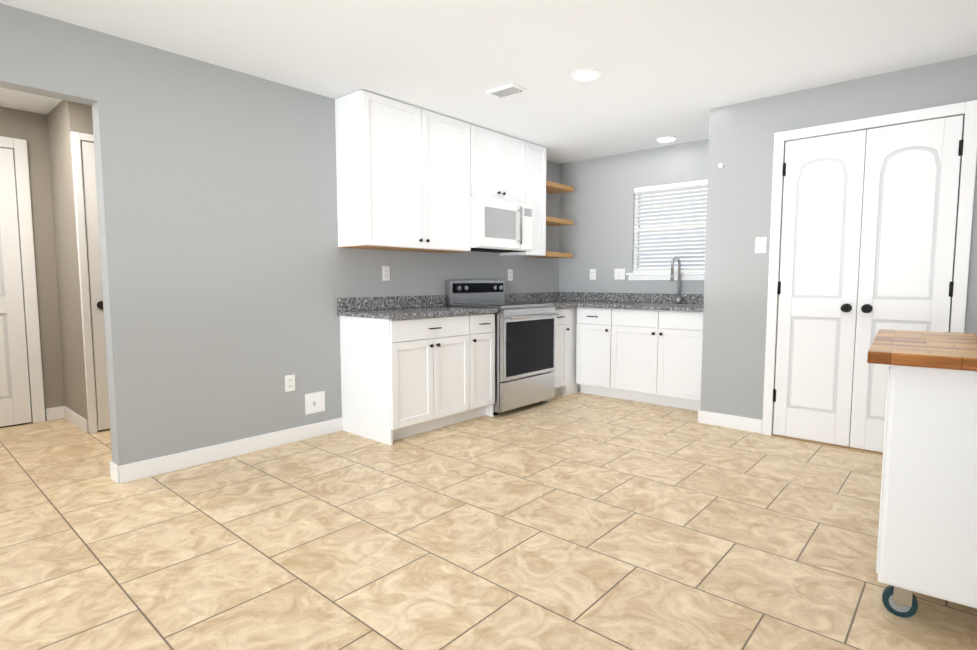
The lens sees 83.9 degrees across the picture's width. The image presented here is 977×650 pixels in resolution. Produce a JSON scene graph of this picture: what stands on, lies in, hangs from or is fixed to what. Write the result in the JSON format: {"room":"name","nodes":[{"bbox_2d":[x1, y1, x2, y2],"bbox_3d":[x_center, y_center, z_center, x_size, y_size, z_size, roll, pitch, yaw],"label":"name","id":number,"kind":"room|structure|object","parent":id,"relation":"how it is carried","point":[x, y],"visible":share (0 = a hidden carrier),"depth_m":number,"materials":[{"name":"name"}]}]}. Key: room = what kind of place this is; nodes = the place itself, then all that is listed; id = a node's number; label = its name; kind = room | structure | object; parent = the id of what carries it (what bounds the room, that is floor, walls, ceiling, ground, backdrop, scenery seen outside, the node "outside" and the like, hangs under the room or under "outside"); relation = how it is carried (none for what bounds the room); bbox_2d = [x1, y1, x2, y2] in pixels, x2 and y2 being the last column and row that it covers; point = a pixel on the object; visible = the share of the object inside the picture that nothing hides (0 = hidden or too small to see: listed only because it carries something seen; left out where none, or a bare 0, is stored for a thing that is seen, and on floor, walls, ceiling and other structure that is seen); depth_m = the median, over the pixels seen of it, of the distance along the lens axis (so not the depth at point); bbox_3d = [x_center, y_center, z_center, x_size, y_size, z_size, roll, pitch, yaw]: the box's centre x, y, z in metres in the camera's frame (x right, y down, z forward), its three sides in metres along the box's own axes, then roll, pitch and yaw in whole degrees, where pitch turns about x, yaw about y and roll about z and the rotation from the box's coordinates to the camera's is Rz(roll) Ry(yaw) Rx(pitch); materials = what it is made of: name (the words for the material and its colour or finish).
{"room":"kitchen","nodes":[
{"label":"kitchen","id":0,"kind":"room"},
{"bbox_2d":[0,107,64,420],"bbox_3d":[-3.939,-0.415,3.995,0.120,2.440,1.437,4,6,41],"label":"wall","id":1,"kind":"structure","parent":0,"point":[31,128],"depth_m":4.33,"materials":[{"name":"beige paint"}]},
{"bbox_2d":[0,148,31,427],"bbox_3d":[-3.851,-0.257,3.939,0.100,2.134,0.748,4,6,41],"label":"hall door","id":2,"kind":"structure","parent":1,"relation":"in","point":[15,405],"depth_m":4.19,"materials":[{"name":"white wood"}]},
{"bbox_2d":[0,136,45,422],"bbox_3d":[-3.875,-0.298,3.957,0.039,2.214,0.908,4,6,41],"label":"door frame","id":3,"kind":"structure","parent":1,"relation":"attached to","point":[19,146],"depth_m":4.25,"materials":[{"name":"white wood"}]},
{"bbox_2d":[47,100,82,416],"bbox_3d":[-3.246,-0.436,4.262,0.570,2.440,0.120,4,6,41],"label":"wall","id":4,"kind":"structure","parent":0,"point":[56,129],"depth_m":4.20,"materials":[{"name":"beige paint"}]},
{"bbox_2d":[58,406,87,432],"bbox_3d":[-3.246,0.737,4.265,0.690,0.100,0.017,4,6,41],"label":"baseboard","id":5,"kind":"structure","parent":4,"relation":"attached to","point":[77,420],"depth_m":4.27,"materials":[{"name":"white wood"}]},
{"bbox_2d":[64,100,92,432],"bbox_3d":[-2.174,-0.493,4.957,0.120,2.440,2.583,4,6,41],"label":"wall","id":6,"kind":"structure","parent":0,"point":[78,118],"depth_m":3.95,"materials":[{"name":"beige paint"}]},
{"bbox_2d":[71,131,97,433],"bbox_3d":[-2.680,-0.310,4.272,0.039,2.186,0.862,4,6,41],"label":"door frame","id":7,"kind":"structure","parent":6,"relation":"attached to","point":[77,138],"depth_m":3.95,"materials":[{"name":"white wood"}]},
{"bbox_2d":[81,141,109,430],"bbox_3d":[-2.656,-0.282,4.253,0.100,2.134,0.758,4,6,41],"label":"hall door","id":8,"kind":"structure","parent":6,"relation":"in","point":[94,273],"depth_m":4.01,"materials":[{"name":"white wood"}]},
{"bbox_2d":[92,114,111,448],"bbox_3d":[-1.256,-0.419,4.053,0.004,2.440,2.735,4,6,41],"label":"wall","id":9,"kind":"structure","parent":0,"point":[101,274],"depth_m":3.03,"materials":[{"name":"grey paint"}]},
{"bbox_2d":[0,3,559,482],"bbox_3d":[-0.921,-0.443,4.340,0.120,2.440,5.340,4,6,41],"label":"wall","id":10,"kind":"structure","parent":0,"point":[232,272],"depth_m":3.35,"materials":[{"name":"grey paint"}]},
{"bbox_2d":[110,417,342,483],"bbox_3d":[-1.582,0.793,3.582,0.014,0.100,1.479,4,6,41],"label":"baseboard","id":11,"kind":"structure","parent":10,"relation":"attached to","point":[156,466],"depth_m":3.43,"materials":[{"name":"white wood"}]},
{"bbox_2d":[285,374,294,391],"bbox_3d":[-1.381,0.405,3.786,0.008,0.115,0.075,4,6,41],"label":"outlet","id":12,"kind":"object","parent":10,"relation":"attached to","point":[289,382],"visible":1,"depth_m":3.78,"materials":[{"name":"white plastic"}]},
{"bbox_2d":[305,391,324,414],"bbox_3d":[-1.255,0.563,3.942,0.008,0.150,0.160,4,6,41],"label":"wall plate","id":13,"kind":"object","parent":10,"relation":"attached to","point":[314,402],"visible":1,"depth_m":3.94,"materials":[{"name":"white plastic"}]},
{"bbox_2d":[382,266,389,280],"bbox_3d":[-0.820,-0.414,4.360,0.008,0.115,0.075,4,6,41],"label":"outlet","id":14,"kind":"object","parent":10,"relation":"attached to","point":[385,273],"visible":1,"depth_m":4.36,"materials":[{"name":"white plastic"}]},
{"bbox_2d":[335,90,545,256],"bbox_3d":[-0.257,-1.157,4.672,0.359,1.062,2.180,4,6,41],"label":"upper cabinet","id":15,"kind":"object","parent":10,"relation":"attached to","point":[410,178],"visible":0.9,"depth_m":4.15,"materials":[{"name":"white wood"}]},
{"bbox_2d":[471,195,532,252],"bbox_3d":[0.032,-0.899,4.946,0.460,0.439,0.754,4,6,41],"label":"over-the-range microwave","id":16,"kind":"object","parent":15,"relation":"attached to","point":[501,226],"visible":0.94,"depth_m":4.76,"materials":[{"name":"white plastic"}]},
{"bbox_2d":[508,269,512,280],"bbox_3d":[0.223,-0.510,5.544,0.008,0.115,0.075,4,6,41],"label":"outlet","id":17,"kind":"object","parent":10,"relation":"attached to","point":[510,274],"visible":1,"depth_m":5.54,"materials":[{"name":"white plastic"}]},
{"bbox_2d":[526,181,573,257],"bbox_3d":[0.623,-1.098,5.753,0.267,0.758,0.587,4,6,41],"label":"shelves","id":18,"kind":"object","parent":10,"relation":"attached to","point":[553,188],"visible":0.6,"depth_m":5.73,"materials":[{"name":"brown wood"}]},
{"bbox_2d":[0,392,976,649],"bbox_3d":[-1.331,0.953,2.598,6.305,0.060,8.660,4,6,41],"label":"floor","id":19,"kind":"structure","parent":0,"point":[576,520],"depth_m":2.35,"materials":[{"name":"tile"}]},
{"bbox_2d":[340,314,475,444],"bbox_3d":[-0.610,0.356,4.207,0.602,0.870,0.834,4,6,41],"label":"base cabinet","id":20,"kind":"object","parent":19,"relation":"on","point":[402,378],"depth_m":3.94,"materials":[{"name":"white wood"}]},
{"bbox_2d":[337,295,497,319],"bbox_3d":[-0.522,-0.152,4.244,0.632,0.132,1.107,4,6,41],"label":"countertop","id":21,"kind":"structure","parent":20,"relation":"on","point":[397,307],"depth_m":4.21,"materials":[{"name":"grey stone"}]},
{"bbox_2d":[476,313,494,417],"bbox_3d":[-0.289,0.326,4.572,0.602,0.870,0.365,4,6,41],"label":"base cabinet","id":22,"kind":"object","parent":19,"relation":"on","point":[485,322],"depth_m":4.43,"materials":[{"name":"white wood"}]},
{"bbox_2d":[445,280,558,414],"bbox_3d":[0.136,0.163,4.940,0.736,1.135,0.756,4,6,41],"label":"range","id":23,"kind":"object","parent":19,"relation":"on","point":[524,350],"visible":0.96,"depth_m":4.74,"materials":[{"name":"silver metal"}]},
{"bbox_2d":[544,307,571,400],"bbox_3d":[0.446,0.258,5.406,0.602,0.870,0.326,4,6,41],"label":"base cabinet","id":24,"kind":"object","parent":19,"relation":"on","point":[563,322],"depth_m":5.28,"materials":[{"name":"white wood"}]},
{"bbox_2d":[568,307,579,394],"bbox_3d":[0.776,0.228,5.780,0.602,0.870,0.781,4,6,41],"label":"base cabinet","id":25,"kind":"object","parent":19,"relation":"on","point":[573,387],"depth_m":5.44,"materials":[{"name":"white wood"}]},
{"bbox_2d":[505,292,576,307],"bbox_3d":[0.485,-0.244,5.383,0.636,0.132,0.407,4,6,41],"label":"countertop","id":26,"kind":"structure","parent":25,"relation":"on","point":[560,299],"depth_m":5.86,"materials":[{"name":"grey stone"}]},
{"bbox_2d":[577,292,703,311],"bbox_3d":[1.327,-0.241,5.345,1.953,0.132,0.647,4,6,41],"label":"countertop","id":27,"kind":"structure","parent":25,"relation":"on","point":[584,299],"depth_m":5.41,"materials":[{"name":"grey stone"}]},
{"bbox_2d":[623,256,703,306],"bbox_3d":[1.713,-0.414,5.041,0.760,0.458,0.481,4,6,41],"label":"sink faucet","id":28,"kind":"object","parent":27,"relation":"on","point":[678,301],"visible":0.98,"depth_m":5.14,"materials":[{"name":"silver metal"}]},
{"bbox_2d":[576,307,615,397],"bbox_3d":[1.235,0.251,5.496,0.444,0.870,0.602,4,6,41],"label":"base cabinet","id":29,"kind":"object","parent":19,"relation":"on","point":[596,327],"depth_m":5.28,"materials":[{"name":"white wood"}]},
{"bbox_2d":[616,309,702,410],"bbox_3d":[1.687,0.283,5.101,0.984,0.870,0.602,4,6,41],"label":"base cabinet","id":30,"kind":"object","parent":19,"relation":"on","point":[649,356],"depth_m":4.85,"materials":[{"name":"white wood"}]},
{"bbox_2d":[867,329,976,616],"bbox_3d":[1.752,0.517,2.003,0.582,0.904,1.000,4,6,37],"label":"island cart","id":31,"kind":"object","parent":19,"relation":"on","point":[927,537],"visible":1,"depth_m":1.72,"materials":[{"name":"white wood"}]},
{"bbox_2d":[0,0,976,163],"bbox_3d":[-1.331,-1.549,2.395,6.305,0.080,8.660,4,6,41],"label":"ceiling","id":32,"kind":"structure","parent":0,"point":[679,69],"depth_m":3.09,"materials":[{"name":"white paint"}]},
{"bbox_2d":[486,83,525,97],"bbox_3d":[0.118,-1.610,3.744,0.240,0.016,0.150,4,6,41],"label":"ceiling vent","id":33,"kind":"object","parent":32,"relation":"in","point":[505,90],"visible":1,"depth_m":3.72,"materials":[{"name":"white metal"}]},
{"bbox_2d":[572,69,601,81],"bbox_3d":[0.625,-1.588,3.459,0.190,0.014,0.190,4,6,41],"label":"recessed light","id":34,"kind":"object","parent":32,"relation":"in","point":[584,75],"visible":0.94,"depth_m":3.44,"materials":[{"name":"white plastic"}]},
{"bbox_2d":[656,136,676,141],"bbox_3d":[1.643,-1.715,5.022,0.190,0.014,0.190,4,6,41],"label":"recessed light","id":35,"kind":"object","parent":32,"relation":"in","point":[666,139],"visible":1,"depth_m":5.00,"materials":[{"name":"white plastic"}]},
{"bbox_2d":[559,139,708,293],"bbox_3d":[1.545,-0.549,5.644,1.860,2.440,0.120,4,6,41],"label":"wall","id":36,"kind":"structure","parent":0,"point":[597,206],"depth_m":5.73,"materials":[{"name":"grey paint"}]},
{"bbox_2d":[590,269,595,279],"bbox_3d":[1.134,-0.551,5.920,0.075,0.115,0.008,4,6,41],"label":"outlet","id":37,"kind":"object","parent":36,"relation":"attached to","point":[592,274],"visible":1,"depth_m":5.92,"materials":[{"name":"white plastic"}]},
{"bbox_2d":[614,269,624,279],"bbox_3d":[1.375,-0.534,5.709,0.120,0.115,0.008,4,6,41],"label":"outlet","id":38,"kind":"object","parent":36,"relation":"attached to","point":[619,274],"visible":1,"depth_m":5.71,"materials":[{"name":"white plastic"}]},
{"bbox_2d":[626,188,706,279],"bbox_3d":[1.857,-0.905,5.287,1.060,0.939,0.110,4,6,41],"label":"window","id":39,"kind":"structure","parent":36,"relation":"in","point":[670,231],"depth_m":5.38,"materials":[{"name":"white"}]},
{"bbox_2d":[633,179,707,272],"bbox_3d":[1.852,-0.944,5.278,0.952,0.859,0.031,4,6,41],"label":"window blind slats","id":40,"kind":"object","parent":39,"relation":"attached to","point":[697,184],"visible":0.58,"depth_m":5.33,"materials":[{"name":"white plastic"}]},
{"bbox_2d":[700,54,976,420],"bbox_3d":[2.455,-0.388,3.667,1.925,2.440,0.120,4,6,41],"label":"wall","id":41,"kind":"structure","parent":0,"point":[739,184],"depth_m":4.02,"materials":[{"name":"grey paint"}]},
{"bbox_2d":[698,410,761,432],"bbox_3d":[1.855,0.743,4.198,0.474,0.100,0.014,4,6,41],"label":"baseboard","id":42,"kind":"structure","parent":41,"relation":"attached to","point":[712,418],"depth_m":4.18,"materials":[{"name":"white wood"}]},
{"bbox_2d":[755,237,766,252],"bbox_3d":[1.990,-0.584,3.974,0.075,0.115,0.009,4,6,41],"label":"light switch","id":43,"kind":"object","parent":41,"relation":"attached to","point":[760,244],"visible":1,"depth_m":3.97,"materials":[{"name":"white plastic"}]},
{"bbox_2d":[773,130,866,446],"bbox_3d":[2.235,-0.224,3.725,0.486,2.104,0.100,4,6,41],"label":"pantry door","id":44,"kind":"structure","parent":41,"relation":"in","point":[817,287],"depth_m":3.73,"materials":[{"name":"white wood"}]},
{"bbox_2d":[762,100,976,454],"bbox_3d":[2.438,-0.247,3.587,1.084,2.172,0.039,4,6,41],"label":"door frame","id":45,"kind":"structure","parent":41,"relation":"attached to","point":[968,109],"depth_m":3.48,"materials":[{"name":"white wood"}]},
{"bbox_2d":[850,115,963,451],"bbox_3d":[2.599,-0.198,3.407,0.486,2.104,0.100,4,6,41],"label":"pantry door","id":46,"kind":"structure","parent":41,"relation":"in","point":[910,210],"depth_m":3.41,"materials":[{"name":"white wood"}]}
]}

